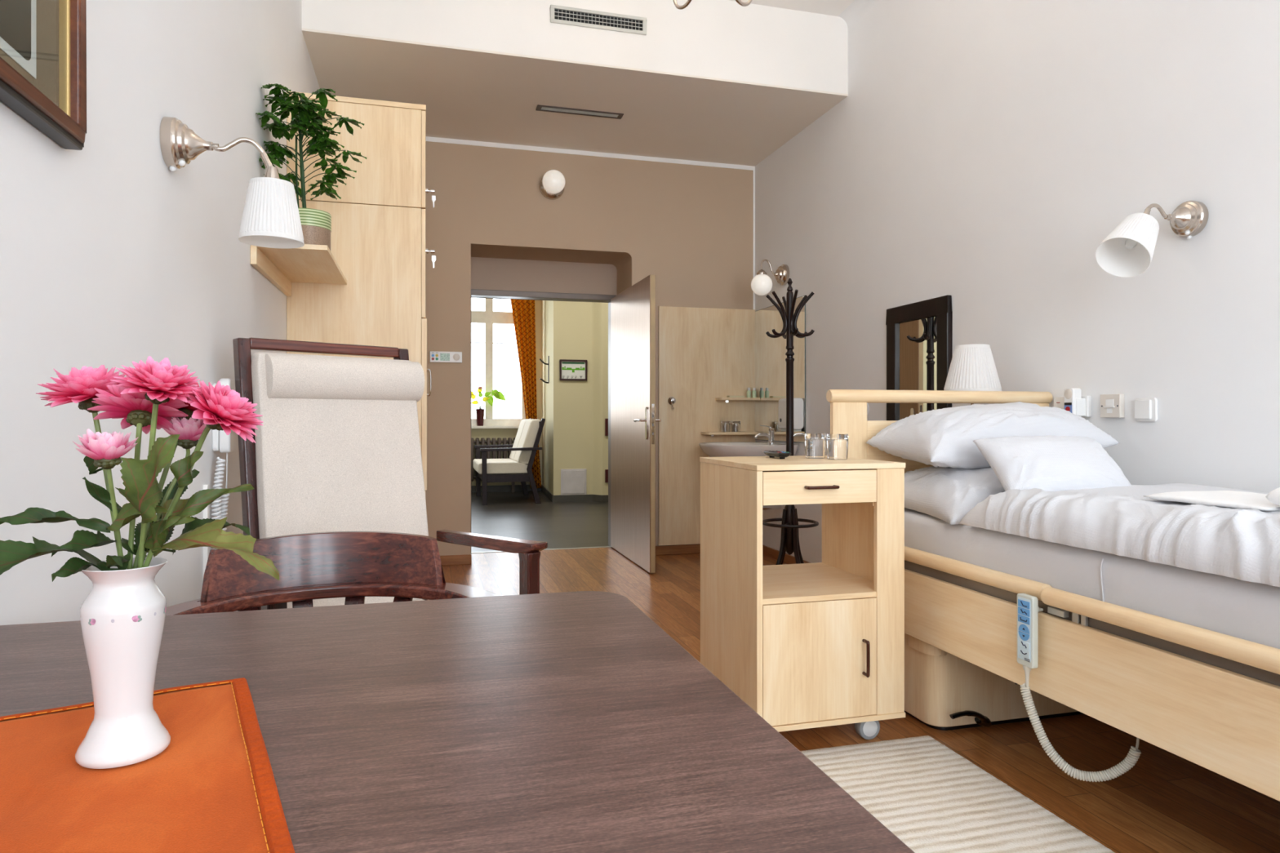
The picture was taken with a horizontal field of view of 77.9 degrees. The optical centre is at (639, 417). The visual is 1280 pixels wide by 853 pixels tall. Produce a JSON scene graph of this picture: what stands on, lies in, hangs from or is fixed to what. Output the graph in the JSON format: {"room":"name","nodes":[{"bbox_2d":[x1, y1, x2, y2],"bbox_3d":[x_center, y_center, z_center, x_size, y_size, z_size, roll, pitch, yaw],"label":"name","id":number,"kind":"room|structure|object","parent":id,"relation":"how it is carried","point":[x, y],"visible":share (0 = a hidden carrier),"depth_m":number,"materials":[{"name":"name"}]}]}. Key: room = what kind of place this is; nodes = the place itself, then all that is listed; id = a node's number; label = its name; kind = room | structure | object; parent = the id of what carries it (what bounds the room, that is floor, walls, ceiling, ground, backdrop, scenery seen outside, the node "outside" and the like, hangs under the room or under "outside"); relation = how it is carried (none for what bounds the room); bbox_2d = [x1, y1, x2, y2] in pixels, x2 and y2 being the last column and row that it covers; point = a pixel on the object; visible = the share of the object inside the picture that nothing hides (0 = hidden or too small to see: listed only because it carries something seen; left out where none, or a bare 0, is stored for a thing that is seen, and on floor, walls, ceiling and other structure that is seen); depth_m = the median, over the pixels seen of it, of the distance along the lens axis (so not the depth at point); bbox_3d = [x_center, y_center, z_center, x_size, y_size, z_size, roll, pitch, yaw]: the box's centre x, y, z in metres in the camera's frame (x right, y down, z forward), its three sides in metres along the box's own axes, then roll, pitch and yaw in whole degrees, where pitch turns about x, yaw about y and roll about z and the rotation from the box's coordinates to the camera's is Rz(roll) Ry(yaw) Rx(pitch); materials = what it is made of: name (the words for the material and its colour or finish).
{"room":"care facility","nodes":[
{"label":"care facility","id":0,"kind":"room"},
{"bbox_2d":[0,0,319,625],"bbox_3d":[-1.251,-0.705,2.073,0.120,3.510,7.860,0,0,-15],"label":"wall","id":1,"kind":"structure","parent":0,"point":[111,256],"depth_m":1.67,"materials":[{"name":"white paint"}]},
{"bbox_2d":[0,0,86,150],"bbox_3d":[-0.867,-0.881,0.969,0.035,0.838,0.834,0,0,-15],"label":"framed picture","id":2,"kind":"object","parent":1,"relation":"attached to","point":[43,42],"visible":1,"depth_m":1.28,"materials":[{"name":"brown wood"}]},
{"bbox_2d":[0,0,31,60],"bbox_3d":[-0.875,-0.865,0.967,0.001,0.630,0.547,0,0,-15],"label":"print","id":3,"kind":"object","parent":2,"relation":"attached to","point":[15,15],"depth_m":1.19},
{"bbox_2d":[203,484,209,576],"bbox_3d":[-1.229,0.585,2.241,0.012,0.790,0.022,0,0,-15],"label":"trim","id":4,"kind":"structure","parent":1,"relation":"attached to","point":[206,510],"depth_m":2.23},
{"bbox_2d":[211,378,233,530],"bbox_3d":[-1.236,0.200,2.340,0.049,0.630,0.112,0,0,-15],"label":"wall phone","id":5,"kind":"object","parent":1,"relation":"attached to","point":[222,442],"visible":0.38,"depth_m":2.32,"materials":[{"name":"white plastic"}]},
{"bbox_2d":[159,116,304,248],"bbox_3d":[-1.006,-0.586,1.983,0.304,0.282,0.166,0,0,-15],"label":"wall lamp","id":6,"kind":"object","parent":1,"relation":"attached to","point":[271,219],"visible":1,"depth_m":1.95,"materials":[{"name":"fabric"}]},
{"bbox_2d":[250,244,346,296],"bbox_3d":[-1.375,-0.591,3.246,0.259,0.082,0.781,0,0,-15],"label":"wall shelf","id":7,"kind":"object","parent":1,"relation":"attached to","point":[308,263],"visible":0.93,"depth_m":3.13,"materials":[{"name":"brown wood"}]},
{"bbox_2d":[256,83,366,250],"bbox_3d":[-1.284,-0.960,3.139,0.377,0.655,0.410,0,0,-15],"label":"plant","id":8,"kind":"object","parent":7,"relation":"on","point":[316,224],"visible":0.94,"depth_m":3.10,"materials":[{"name":"green plant"}]},
{"bbox_2d":[471,300,542,485],"bbox_3d":[-2.161,-0.650,11.280,6.600,3.400,0.300,0,0,-15],"label":"wall","id":9,"kind":"structure","parent":0,"point":[475,433],"depth_m":11.31,"materials":[{"name":"paint"}]},
{"bbox_2d":[471,297,525,428],"bbox_3d":[-2.144,-0.873,11.104,1.240,2.055,0.210,0,0,-15],"label":"window","id":10,"kind":"structure","parent":9,"relation":"attached to","point":[488,317],"depth_m":11.14,"materials":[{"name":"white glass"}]},
{"bbox_2d":[471,386,505,426],"bbox_3d":[-2.148,-0.157,11.045,0.534,0.553,0.132,0,0,-15],"label":"potted plant","id":11,"kind":"object","parent":10,"relation":"on","point":[497,394],"visible":0.99,"depth_m":11.00,"materials":[{"name":"green plant"}]},
{"bbox_2d":[471,484,541,492],"bbox_3d":[-3.359,1.005,10.790,4.030,0.090,0.012,0,0,-15],"label":"baseboard","id":12,"kind":"structure","parent":9,"relation":"attached to","point":[504,487],"depth_m":11.18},
{"bbox_2d":[302,27,848,166],"bbox_3d":[-0.476,-1.986,5.376,3.122,0.012,1.900,0,0,-15],"label":"ceiling","id":13,"kind":"structure","parent":0,"point":[468,94],"depth_m":4.93,"materials":[{"name":"paint"}]},
{"bbox_2d":[535,104,623,119],"bbox_3d":[-0.388,-1.976,5.122,0.564,0.007,0.085,0,0,-15],"label":"ceiling vent","id":14,"kind":"object","parent":13,"relation":"in","point":[540,108],"visible":1,"depth_m":5.12,"materials":[{"name":"metal"}]},
{"bbox_2d":[302,0,848,93],"bbox_3d":[-0.238,-2.286,4.508,3.122,0.588,0.100,0,0,-15],"label":"wall","id":15,"kind":"structure","parent":0,"point":[724,39],"depth_m":4.53,"materials":[{"name":"white paint"}]},
{"bbox_2d":[550,4,647,35],"bbox_3d":[-0.229,-2.236,4.452,0.555,0.096,0.012,0,0,-15],"label":"air vent","id":16,"kind":"object","parent":15,"relation":"attached to","point":[562,15],"visible":1,"depth_m":4.45,"materials":[{"name":"metal"}]},
{"bbox_2d":[672,0,691,9],"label":"chandelier","id":17,"kind":"object","parent":15,"relation":"hanging from","point":[688,2],"depth_m":3.17,"materials":[{"name":"silver metal"}]},
{"bbox_2d":[735,0,751,6],"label":"chandelier","id":18,"kind":"object","parent":15,"relation":"hanging from","point":[744,4],"depth_m":3.15,"materials":[{"name":"silver metal"}]},
{"bbox_2d":[542,300,608,495],"bbox_3d":[0.015,-0.650,10.809,2.651,3.400,1.760,0,0,-15],"label":"wall","id":19,"kind":"structure","parent":0,"point":[575,413],"depth_m":9.81,"materials":[{"name":"paint"}]},
{"bbox_2d":[510,299,541,488],"bbox_3d":[-2.099,-0.546,10.864,1.500,3.072,0.074,0,0,-15],"label":"curtain","id":20,"kind":"object","parent":19,"relation":"hanging from","point":[523,310],"visible":0.64,"depth_m":11.01,"materials":[{"name":"orange fabric"}]},
{"bbox_2d":[539,355,549,383],"bbox_3d":[-1.246,-0.620,10.287,0.125,0.360,0.020,0,0,-15],"label":"wall hook rack","id":21,"kind":"object","parent":19,"relation":"attached to","point":[548,363],"visible":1,"depth_m":10.29,"materials":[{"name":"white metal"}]},
{"bbox_2d":[559,359,587,380],"bbox_3d":[-0.823,-0.585,9.790,0.348,0.259,0.019,0,0,-15],"label":"framed piece","id":22,"kind":"object","parent":19,"relation":"attached to","point":[569,370],"visible":1,"depth_m":9.79,"materials":[{"name":"white paper"}]},
{"bbox_2d":[560,468,586,495],"bbox_3d":[-0.820,0.801,9.794,0.322,0.324,0.014,0,0,-15],"label":"hatch","id":23,"kind":"object","parent":19,"relation":"attached to","point":[573,482],"visible":1,"depth_m":9.79,"materials":[{"name":"metal"}]},
{"bbox_2d":[541,484,608,502],"bbox_3d":[0.010,1.005,10.802,2.665,0.090,1.772,0,0,-15],"label":"baseboard","id":24,"kind":"structure","parent":19,"relation":"attached to","point":[569,498],"depth_m":9.79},
{"bbox_2d":[604,418,608,435],"bbox_3d":[-0.319,0.121,9.795,0.232,0.213,0.017,0,0,-15],"label":"wall plate","id":25,"kind":"object","parent":19,"relation":"attached to","point":[606,420],"visible":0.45,"depth_m":9.76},
{"bbox_2d":[604,469,608,482],"bbox_3d":[-0.319,0.725,9.795,0.232,0.161,0.017,0,0,-15],"label":"wall plate","id":26,"kind":"object","parent":19,"relation":"attached to","point":[606,470],"visible":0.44,"depth_m":9.76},
{"bbox_2d":[425,141,755,555],"bbox_3d":[-0.664,-0.465,6.060,3.122,3.030,0.480,0,0,-15],"label":"wall","id":27,"kind":"structure","parent":0,"point":[689,227],"depth_m":5.84,"materials":[{"name":"paint"}]},
{"bbox_2d":[429,351,462,363],"bbox_3d":[-1.374,-0.427,5.603,0.223,0.078,0.025,0,0,-15],"label":"intercom panel","id":28,"kind":"object","parent":27,"relation":"attached to","point":[434,356],"visible":1,"depth_m":5.59,"materials":[{"name":"white plastic"}]},
{"bbox_2d":[440,554,471,565],"bbox_3d":[-1.318,1.015,5.625,0.234,0.070,0.014,0,0,-15],"label":"baseboard","id":29,"kind":"structure","parent":27,"relation":"attached to","point":[466,559],"depth_m":5.62,"materials":[{"name":"brown wood"}]},
{"bbox_2d":[471,546,611,553],"bbox_3d":[-0.759,1.048,6.268,1.192,0.004,0.030,0,0,-15],"label":"trim","id":30,"kind":"structure","parent":27,"relation":"attached to","point":[602,546],"depth_m":6.29,"materials":[{"name":"silver metal"}]},
{"bbox_2d":[471,257,617,295],"bbox_3d":[-0.776,-0.250,6.330,1.592,2.600,0.100,0,0,-15],"label":"lintel","id":31,"kind":"object","parent":27,"relation":"attached to","point":[486,273],"visible":0.03,"depth_m":6.28,"materials":[{"name":"paint"}]},
{"bbox_2d":[471,274,661,573],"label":"door","id":32,"kind":"structure","parent":31,"relation":"attached to","point":[632,420],"depth_m":5.78,"materials":[{"name":"wood"}]},
{"bbox_2d":[538,169,564,199],"bbox_3d":[-0.625,-1.694,5.727,0.184,0.187,0.183,0,0,-15],"label":"wall lamp","id":33,"kind":"object","parent":27,"relation":"attached to","point":[552,184],"visible":1,"depth_m":5.68,"materials":[{"name":"glass"}]},
{"bbox_2d":[426,136,755,170],"bbox_3d":[-0.600,-1.964,5.827,3.122,0.032,0.004,0,0,-15],"label":"trim","id":34,"kind":"structure","parent":27,"relation":"attached to","point":[428,138],"depth_m":5.88,"materials":[{"name":"white paint"}]},
{"bbox_2d":[655,544,700,555],"bbox_3d":[0.424,1.015,6.103,1.002,0.070,0.014,0,0,-15],"label":"baseboard","id":35,"kind":"structure","parent":27,"relation":"attached to","point":[684,548],"depth_m":6.06,"materials":[{"name":"brown wood"}]},
{"bbox_2d":[658,306,755,546],"bbox_3d":[0.524,0.065,6.124,0.792,1.822,0.015,0,0,-15],"label":"wall panel","id":36,"kind":"object","parent":27,"relation":"attached to","point":[705,354],"visible":0.76,"depth_m":6.08,"materials":[{"name":"brown wood"}]},
{"bbox_2d":[667,396,675,409],"bbox_3d":[0.249,-0.107,6.015,0.062,0.099,0.051,0,0,-15],"label":"towel hook","id":37,"kind":"object","parent":36,"relation":"attached to","point":[671,400],"visible":1,"depth_m":6.02,"materials":[{"name":"silver metal"}]},
{"bbox_2d":[700,431,761,436],"bbox_3d":[0.702,0.130,6.097,0.449,0.035,0.130,0,0,-15],"label":"shelf","id":38,"kind":"object","parent":36,"relation":"attached to","point":[711,433],"visible":0.94,"depth_m":6.03,"materials":[{"name":"brown wood"}]},
{"bbox_2d":[720,421,729,431],"bbox_3d":[0.658,0.071,6.086,0.069,0.083,0.069,0,0,-15],"label":"drinking glass","id":39,"kind":"object","parent":38,"relation":"on","point":[725,425],"visible":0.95,"depth_m":6.06,"materials":[{"name":"white"}]},
{"bbox_2d":[731,421,740,431],"bbox_3d":[0.743,0.071,6.120,0.069,0.083,0.069,0,0,-15],"label":"drinking glass","id":40,"kind":"object","parent":38,"relation":"on","point":[735,425],"visible":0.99,"depth_m":6.09,"materials":[{"name":"white"}]},
{"bbox_2d":[715,397,759,402],"bbox_3d":[0.757,-0.135,6.123,0.329,0.035,0.110,0,0,-15],"label":"shelf","id":41,"kind":"object","parent":36,"relation":"attached to","point":[726,399],"visible":1,"depth_m":6.08,"materials":[{"name":"brown wood"}]},
{"bbox_2d":[726,395,745,397],"bbox_3d":[0.742,-0.160,6.122,0.130,0.015,0.055,0,0,-15],"label":"packet","id":42,"kind":"object","parent":41,"relation":"on","point":[726,396],"visible":0.84,"depth_m":6.10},
{"bbox_2d":[746,387,751,397],"bbox_3d":[0.845,-0.191,6.142,0.032,0.078,0.032,0,0,-15],"label":"toiletry bottle","id":43,"kind":"object","parent":41,"relation":"on","point":[748,392],"visible":0.94,"depth_m":6.13,"materials":[{"name":"plastic"}]},
{"bbox_2d":[751,387,755,397],"bbox_3d":[0.889,-0.191,6.154,0.032,0.078,0.032,0,0,-15],"label":"toiletry bottle","id":44,"kind":"object","parent":41,"relation":"on","point":[753,392],"visible":0.92,"depth_m":6.14,"materials":[{"name":"plastic"}]},
{"bbox_2d":[753,170,755,309],"bbox_3d":[0.899,-1.399,6.238,0.014,1.098,0.004,0,0,-15],"label":"trim","id":45,"kind":"structure","parent":27,"relation":"attached to","point":[753,171],"depth_m":6.24,"materials":[{"name":"white paint"}]},
{"bbox_2d":[730,0,854,16],"bbox_3d":[0.603,-2.520,1.441,3.362,0.120,6.260,0,0,-15],"label":"ceiling","id":46,"kind":"structure","parent":0,"point":[830,7],"depth_m":4.72,"materials":[{"name":"paint"}]},
{"bbox_2d":[441,490,1279,852],"bbox_3d":[-0.415,1.099,4.915,6.600,0.101,13.500,0,0,-15],"label":"floor","id":47,"kind":"structure","parent":0,"point":[1166,802],"depth_m":2.56,"materials":[{"name":"brown wood"}]},
{"bbox_2d":[165,531,502,615],"bbox_3d":[-0.628,0.659,1.572,0.744,0.785,0.595,0,0,-19],"label":"dining chair","id":48,"kind":"object","parent":47,"relation":"on","point":[353,566],"visible":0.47,"depth_m":1.80,"materials":[{"name":"brown wood"}]},
{"bbox_2d":[286,90,435,490],"bbox_3d":[-1.537,-0.216,4.588,0.657,2.533,1.888,0,0,-15],"label":"wardrobe","id":49,"kind":"object","parent":47,"relation":"on","point":[378,232],"visible":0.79,"depth_m":3.69,"materials":[{"name":"brown wood"}]},
{"bbox_2d":[232,337,547,609],"bbox_3d":[-0.786,0.406,2.328,0.675,1.289,0.839,0,0,45],"label":"armchair","id":50,"kind":"object","parent":47,"relation":"on","point":[336,447],"visible":0.46,"depth_m":2.42,"materials":[{"name":"fabric"}]},
{"bbox_2d":[251,351,428,608],"bbox_3d":[-0.919,0.199,2.476,0.180,0.783,0.529,0,0,45],"label":"cushion","id":51,"kind":"object","parent":50,"relation":"on","point":[336,447],"depth_m":2.43,"materials":[{"name":"fabric"}]},
{"bbox_2d":[0,591,914,852],"bbox_3d":[-0.247,0.675,0.397,0.922,0.750,1.796,0,0,-15],"label":"dining table","id":52,"kind":"object","parent":47,"relation":"on","point":[565,722],"visible":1,"depth_m":0.76,"materials":[{"name":"laminate"}]},
{"bbox_2d":[0,677,294,852],"bbox_3d":[-0.299,0.296,0.282,0.372,0.008,1.211,0,0,-31],"label":"desk pad","id":53,"kind":"object","parent":52,"relation":"on","point":[213,788],"visible":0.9,"depth_m":0.64,"materials":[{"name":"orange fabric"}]},
{"bbox_2d":[75,557,170,768],"bbox_3d":[-0.457,0.213,0.700,0.071,0.167,0.071,0,0,-15],"label":"flower vase","id":54,"kind":"object","parent":53,"relation":"on","point":[122,615],"visible":0.94,"depth_m":0.68,"materials":[{"name":"ceramic"}]},
{"bbox_2d":[35,364,125,555],"bbox_3d":[-0.485,0.095,0.701,0.079,0.283,0.077,0,0,29],"label":"chrysanthemum","id":55,"kind":"object","parent":54,"relation":"in","point":[79,385],"visible":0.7,"depth_m":0.68,"materials":[{"name":"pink plant"}]},
{"bbox_2d":[0,428,168,575],"bbox_3d":[-0.472,0.123,0.654,0.148,0.227,0.064,0,0,-23],"label":"chrysanthemum","id":56,"kind":"object","parent":54,"relation":"in","point":[106,449],"visible":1,"depth_m":0.66,"materials":[{"name":"green plant"}]},
{"bbox_2d":[51,384,188,569],"bbox_3d":[-0.442,0.100,0.687,0.075,0.273,0.088,0,0,26],"label":"chrysanthemum","id":57,"kind":"object","parent":54,"relation":"in","point":[135,410],"visible":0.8,"depth_m":0.69,"materials":[{"name":"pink plant"}]},
{"bbox_2d":[110,356,202,568],"bbox_3d":[-0.417,0.092,0.671,0.092,0.289,0.066,0,0,14],"label":"chrysanthemum","id":58,"kind":"object","parent":54,"relation":"in","point":[161,381],"visible":0.96,"depth_m":0.65,"materials":[{"name":"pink plant"}]},
{"bbox_2d":[51,417,279,582],"bbox_3d":[-0.398,0.117,0.687,0.163,0.240,0.114,0,0,21],"label":"chrysanthemum","id":59,"kind":"object","parent":54,"relation":"in","point":[211,535],"visible":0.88,"depth_m":0.69,"materials":[{"name":"green plant"}]},
{"bbox_2d":[132,382,249,568],"bbox_3d":[-0.422,0.101,0.731,0.108,0.272,0.068,0,0,-15],"label":"chrysanthemum","id":60,"kind":"object","parent":54,"relation":"in","point":[188,410],"visible":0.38,"depth_m":0.72,"materials":[{"name":"green plant"}]},
{"bbox_2d":[142,380,263,567],"bbox_3d":[-0.397,0.102,0.683,0.131,0.270,0.079,0,0,-15],"label":"chrysanthemum","id":61,"kind":"object","parent":54,"relation":"in","point":[220,407],"visible":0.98,"depth_m":0.68,"materials":[{"name":"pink plant"}]},
{"bbox_2d":[471,437,527,492],"bbox_3d":[-2.181,0.667,10.995,1.250,0.765,0.160,0,0,-15],"label":"radiator","id":62,"kind":"object","parent":47,"relation":"on","point":[488,441],"visible":0.27,"depth_m":10.97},
{"bbox_2d":[473,417,545,505],"bbox_3d":[-1.690,0.530,10.092,0.799,1.039,1.180,0,0,-15],"label":"armchair","id":63,"kind":"object","parent":47,"relation":"on","point":[525,446],"visible":1,"depth_m":9.62,"materials":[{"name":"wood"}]},
{"bbox_2d":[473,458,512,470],"bbox_3d":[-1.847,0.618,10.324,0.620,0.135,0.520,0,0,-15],"label":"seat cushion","id":64,"kind":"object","parent":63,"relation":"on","point":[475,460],"depth_m":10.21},
{"bbox_2d":[475,460,528,474],"bbox_3d":[-1.707,0.618,9.813,0.620,0.135,0.520,0,0,-15],"label":"seat cushion","id":65,"kind":"object","parent":63,"relation":"on","point":[493,467],"depth_m":9.58,"materials":[{"name":"fabric"}]},
{"bbox_2d":[509,418,531,460],"bbox_3d":[-1.552,0.313,10.405,0.280,0.581,0.520,0,0,-15],"label":"cushion","id":66,"kind":"object","parent":63,"relation":"on","point":[522,424],"depth_m":10.36,"materials":[{"name":"fabric"}]},
{"bbox_2d":[513,418,540,465],"bbox_3d":[-1.412,0.313,9.894,0.280,0.581,0.520,0,0,-15],"label":"cushion","id":67,"kind":"object","parent":63,"relation":"on","point":[527,438],"depth_m":9.65,"materials":[{"name":"fabric"}]},
{"bbox_2d":[762,278,818,564],"bbox_3d":[0.866,0.124,4.570,0.387,1.857,0.386,0,0,18],"label":"coat stand","id":68,"kind":"object","parent":47,"relation":"on","point":[789,540],"visible":0.84,"depth_m":4.55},
{"bbox_2d":[699,455,905,739],"bbox_3d":[0.533,0.597,2.673,0.510,0.906,0.536,0,0,-15],"label":"bedside cabinet","id":69,"kind":"object","parent":47,"relation":"on","point":[804,646],"visible":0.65,"depth_m":2.48,"materials":[{"name":"brown wood"}]},
{"bbox_2d":[763,450,791,458],"bbox_3d":[0.483,0.132,2.792,0.048,0.024,0.170,0,0,-11],"label":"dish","id":70,"kind":"object","parent":69,"relation":"on","point":[782,455],"visible":1,"depth_m":2.74,"materials":[{"name":"black plastic"}]},
{"bbox_2d":[804,433,826,458],"bbox_3d":[0.620,0.101,2.799,0.073,0.087,0.073,0,0,-15],"label":"drinking glass","id":71,"kind":"object","parent":69,"relation":"on","point":[815,443],"visible":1,"depth_m":2.77,"materials":[{"name":"white"}]},
{"bbox_2d":[762,562,876,604],"bbox_3d":[0.528,0.557,2.690,0.467,0.017,0.501,0,0,-15],"label":"shelf","id":72,"kind":"object","parent":69,"relation":"attached to","point":[817,583],"depth_m":2.58,"materials":[{"name":"brown wood"}]},
{"bbox_2d":[826,433,848,459],"bbox_3d":[0.679,0.101,2.722,0.073,0.087,0.073,0,0,-15],"label":"drinking glass","id":73,"kind":"object","parent":69,"relation":"on","point":[837,443],"visible":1,"depth_m":2.69,"materials":[{"name":"white"}]},
{"bbox_2d":[800,735,1115,852],"bbox_3d":[0.754,1.044,1.766,0.832,0.010,1.512,0,0,-15],"label":"rug","id":74,"kind":"object","parent":47,"relation":"on","point":[929,796],"visible":0.58,"depth_m":2.14,"materials":[{"name":"fabric"}]},
{"bbox_2d":[826,389,1279,801],"bbox_3d":[1.494,0.471,2.144,1.017,1.158,2.166,0,0,-15],"label":"bed","id":75,"kind":"object","parent":47,"relation":"on","point":[1210,700],"visible":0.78,"depth_m":2.01,"materials":[{"name":"brown wood"}]},
{"bbox_2d":[1017,593,1141,782],"bbox_3d":[1.125,0.697,2.041,0.285,0.446,0.090,0,0,34],"label":"bed remote control","id":76,"kind":"object","parent":75,"relation":"hanging from","point":[1028,609],"visible":0.99,"depth_m":2.08,"materials":[{"name":"grey plastic"}]},
{"bbox_2d":[904,507,1279,648],"bbox_3d":[1.531,0.414,2.152,0.854,0.162,2.040,0,0,-15],"label":"mattress","id":77,"kind":"object","parent":75,"relation":"on","point":[1247,611],"visible":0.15,"depth_m":1.92,"materials":[{"name":"white fabric"}]},
{"bbox_2d":[904,466,1004,524],"bbox_3d":[1.330,0.251,2.844,0.860,0.182,0.549,0,0,-13],"label":"pillow","id":78,"kind":"object","parent":77,"relation":"on","point":[948,494],"visible":0.23,"depth_m":2.65,"materials":[{"name":"white fabric"}]},
{"bbox_2d":[865,401,1119,469],"bbox_3d":[1.293,0.063,2.931,0.792,0.246,0.407,0,0,-15],"label":"pillow","id":79,"kind":"object","parent":78,"relation":"on","point":[943,437],"visible":0.8,"depth_m":2.79,"materials":[{"name":"white fabric"}]},
{"bbox_2d":[959,483,1279,586],"bbox_3d":[1.594,0.267,1.906,0.898,0.134,1.514,0,0,-15],"label":"duvet","id":80,"kind":"object","parent":77,"relation":"on","point":[1239,544],"visible":0.8,"depth_m":1.89,"materials":[{"name":"white fabric"}]},
{"bbox_2d":[972,435,1131,491],"bbox_3d":[1.325,0.161,2.522,0.450,0.205,0.215,0,0,-9],"label":"cushion","id":81,"kind":"object","parent":80,"relation":"on","point":[1048,463],"visible":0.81,"depth_m":2.46,"materials":[{"name":"white fabric"}]},
{"bbox_2d":[1145,490,1279,511],"bbox_3d":[1.526,0.211,2.000,0.284,0.030,0.333,0,0,-15],"label":"towel","id":82,"kind":"object","parent":80,"relation":"on","point":[1228,499],"visible":0.8,"depth_m":1.98,"materials":[{"name":"white fabric"}]},
{"bbox_2d":[1265,487,1279,506],"bbox_3d":[1.628,0.183,1.781,0.364,0.071,0.180,0,0,-15],"label":"towel","id":83,"kind":"object","parent":82,"relation":"on","point":[1273,496],"visible":1,"depth_m":1.80,"materials":[{"name":"white fabric"}]},
{"bbox_3d":[1.442,0.675,3.475,0.380,0.750,0.380,0,0,-15],"label":"side table","id":84,"kind":"object","parent":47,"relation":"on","visible":0},
{"bbox_2d":[943,344,1001,404],"bbox_3d":[1.435,-0.005,3.416,0.236,0.610,0.236,0,0,-15],"label":"table lamp","id":85,"kind":"object","parent":84,"relation":"on","point":[972,367],"visible":0.77,"depth_m":3.34,"materials":[{"name":"white fabric"}]},
{"bbox_2d":[755,0,1279,563],"bbox_3d":[1.875,-0.705,2.931,0.120,3.510,7.860,0,0,-15],"label":"wall","id":86,"kind":"structure","parent":0,"point":[982,154],"depth_m":3.27,"materials":[{"name":"white paint"}]},
{"bbox_2d":[698,425,798,510],"bbox_3d":[0.742,0.365,5.689,0.590,0.622,0.720,0,0,-15],"label":"washbasin","id":87,"kind":"object","parent":86,"relation":"attached to","point":[729,449],"visible":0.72,"depth_m":5.46,"materials":[{"name":"ceramic"}]},
{"bbox_2d":[698,441,798,457],"bbox_3d":[0.742,0.289,5.689,0.590,0.202,0.720,0,0,-15],"label":"basin","id":88,"kind":"object","parent":87,"relation":"in","point":[729,449],"depth_m":5.41,"materials":[{"name":"ceramic"}]},
{"bbox_2d":[754,425,775,444],"bbox_3d":[0.903,0.130,5.733,0.161,0.151,0.056,0,0,-15],"label":"tap","id":89,"kind":"object","parent":87,"relation":"on","point":[770,435],"depth_m":5.73,"materials":[{"name":"silver metal"}]},
{"bbox_2d":[751,258,789,295],"bbox_3d":[0.923,-1.005,5.687,0.259,0.261,0.154,0,0,-15],"label":"wall lamp","id":90,"kind":"object","parent":86,"relation":"attached to","point":[762,283],"visible":1,"depth_m":5.65,"materials":[{"name":"glass"}]},
{"bbox_2d":[755,295,805,443],"bbox_3d":[1.018,-0.330,5.814,0.006,1.010,0.843,0,0,-15],"label":"wall panel","id":91,"kind":"object","parent":86,"relation":"attached to","point":[770,353],"visible":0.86,"depth_m":5.89,"materials":[{"name":"brown wood"}]},
{"bbox_2d":[777,397,804,431],"bbox_3d":[1.047,-0.018,5.498,0.104,0.231,0.200,0,0,-15],"label":"dispenser","id":92,"kind":"object","parent":91,"relation":"attached to","point":[798,403],"visible":0.62,"depth_m":5.41,"materials":[{"name":"white plastic"}]},
{"bbox_2d":[781,429,801,431],"bbox_3d":[1.050,0.090,5.499,0.074,0.015,0.170,0,0,-15],"label":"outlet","id":93,"kind":"object","parent":92,"relation":"attached to","point":[794,430],"depth_m":5.42,"materials":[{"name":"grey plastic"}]},
{"bbox_2d":[762,544,810,564],"bbox_3d":[1.876,1.015,2.675,0.014,0.070,7.366,0,0,-15],"label":"baseboard","id":94,"kind":"structure","parent":86,"relation":"attached to","point":[767,551],"depth_m":5.83,"materials":[{"name":"brown wood"}]},
{"bbox_2d":[838,0,879,28],"bbox_3d":[2.036,-2.425,1.989,0.071,0.071,5.960,0,0,-15],"label":"trim","id":95,"kind":"structure","parent":86,"relation":"attached to","point":[856,9],"depth_m":4.74,"materials":[{"name":"white paint"}]},
{"bbox_2d":[885,294,952,420],"bbox_3d":[1.459,-0.003,4.167,0.027,1.205,0.542,0,0,-15],"label":"wall mirror","id":96,"kind":"object","parent":86,"relation":"attached to","point":[919,335],"visible":0.46,"depth_m":4.16,"materials":[{"name":"brown wood"}]},
{"bbox_2d":[897,315,936,420],"bbox_3d":[1.465,-0.003,4.169,0.008,1.045,0.374,0,0,-15],"label":"mirror glass","id":97,"kind":"object","parent":96,"relation":"attached to","point":[916,334],"depth_m":4.18,"materials":[{"name":"mirror"}]},
{"bbox_2d":[1053,387,1091,417],"bbox_3d":[1.707,-0.025,3.167,0.078,0.180,0.174,0,0,-15],"label":"socket","id":98,"kind":"object","parent":86,"relation":"attached to","point":[1072,401],"visible":0.56,"depth_m":3.10,"materials":[{"name":"white plastic"}]},
{"bbox_2d":[1103,399,1115,407],"bbox_3d":[1.771,-0.052,2.985,0.007,0.031,0.044,0,0,-15],"label":"light switch","id":99,"kind":"object","parent":86,"relation":"attached to","point":[1107,402],"depth_m":2.98,"materials":[{"name":"white plastic"}]},
{"bbox_2d":[1100,394,1124,417],"bbox_3d":[1.781,-0.043,2.989,0.029,0.088,0.090,0,0,-15],"label":"socket","id":100,"kind":"object","parent":86,"relation":"attached to","point":[1112,406],"visible":1,"depth_m":2.97,"materials":[{"name":"beige plastic"}]},
{"bbox_2d":[1134,397,1157,421],"bbox_3d":[1.823,-0.028,2.854,0.020,0.086,0.088,0,0,-15],"label":"light switch","id":101,"kind":"object","parent":86,"relation":"attached to","point":[1145,408],"visible":1,"depth_m":2.84,"materials":[{"name":"white plastic"}]},
{"bbox_2d":[1095,200,1208,277],"bbox_3d":[1.698,-0.597,2.614,0.400,0.274,0.164,0,0,-19],"label":"wall lamp","id":102,"kind":"object","parent":86,"relation":"attached to","point":[1127,251],"visible":1,"depth_m":2.63,"materials":[{"name":"silver metal"}]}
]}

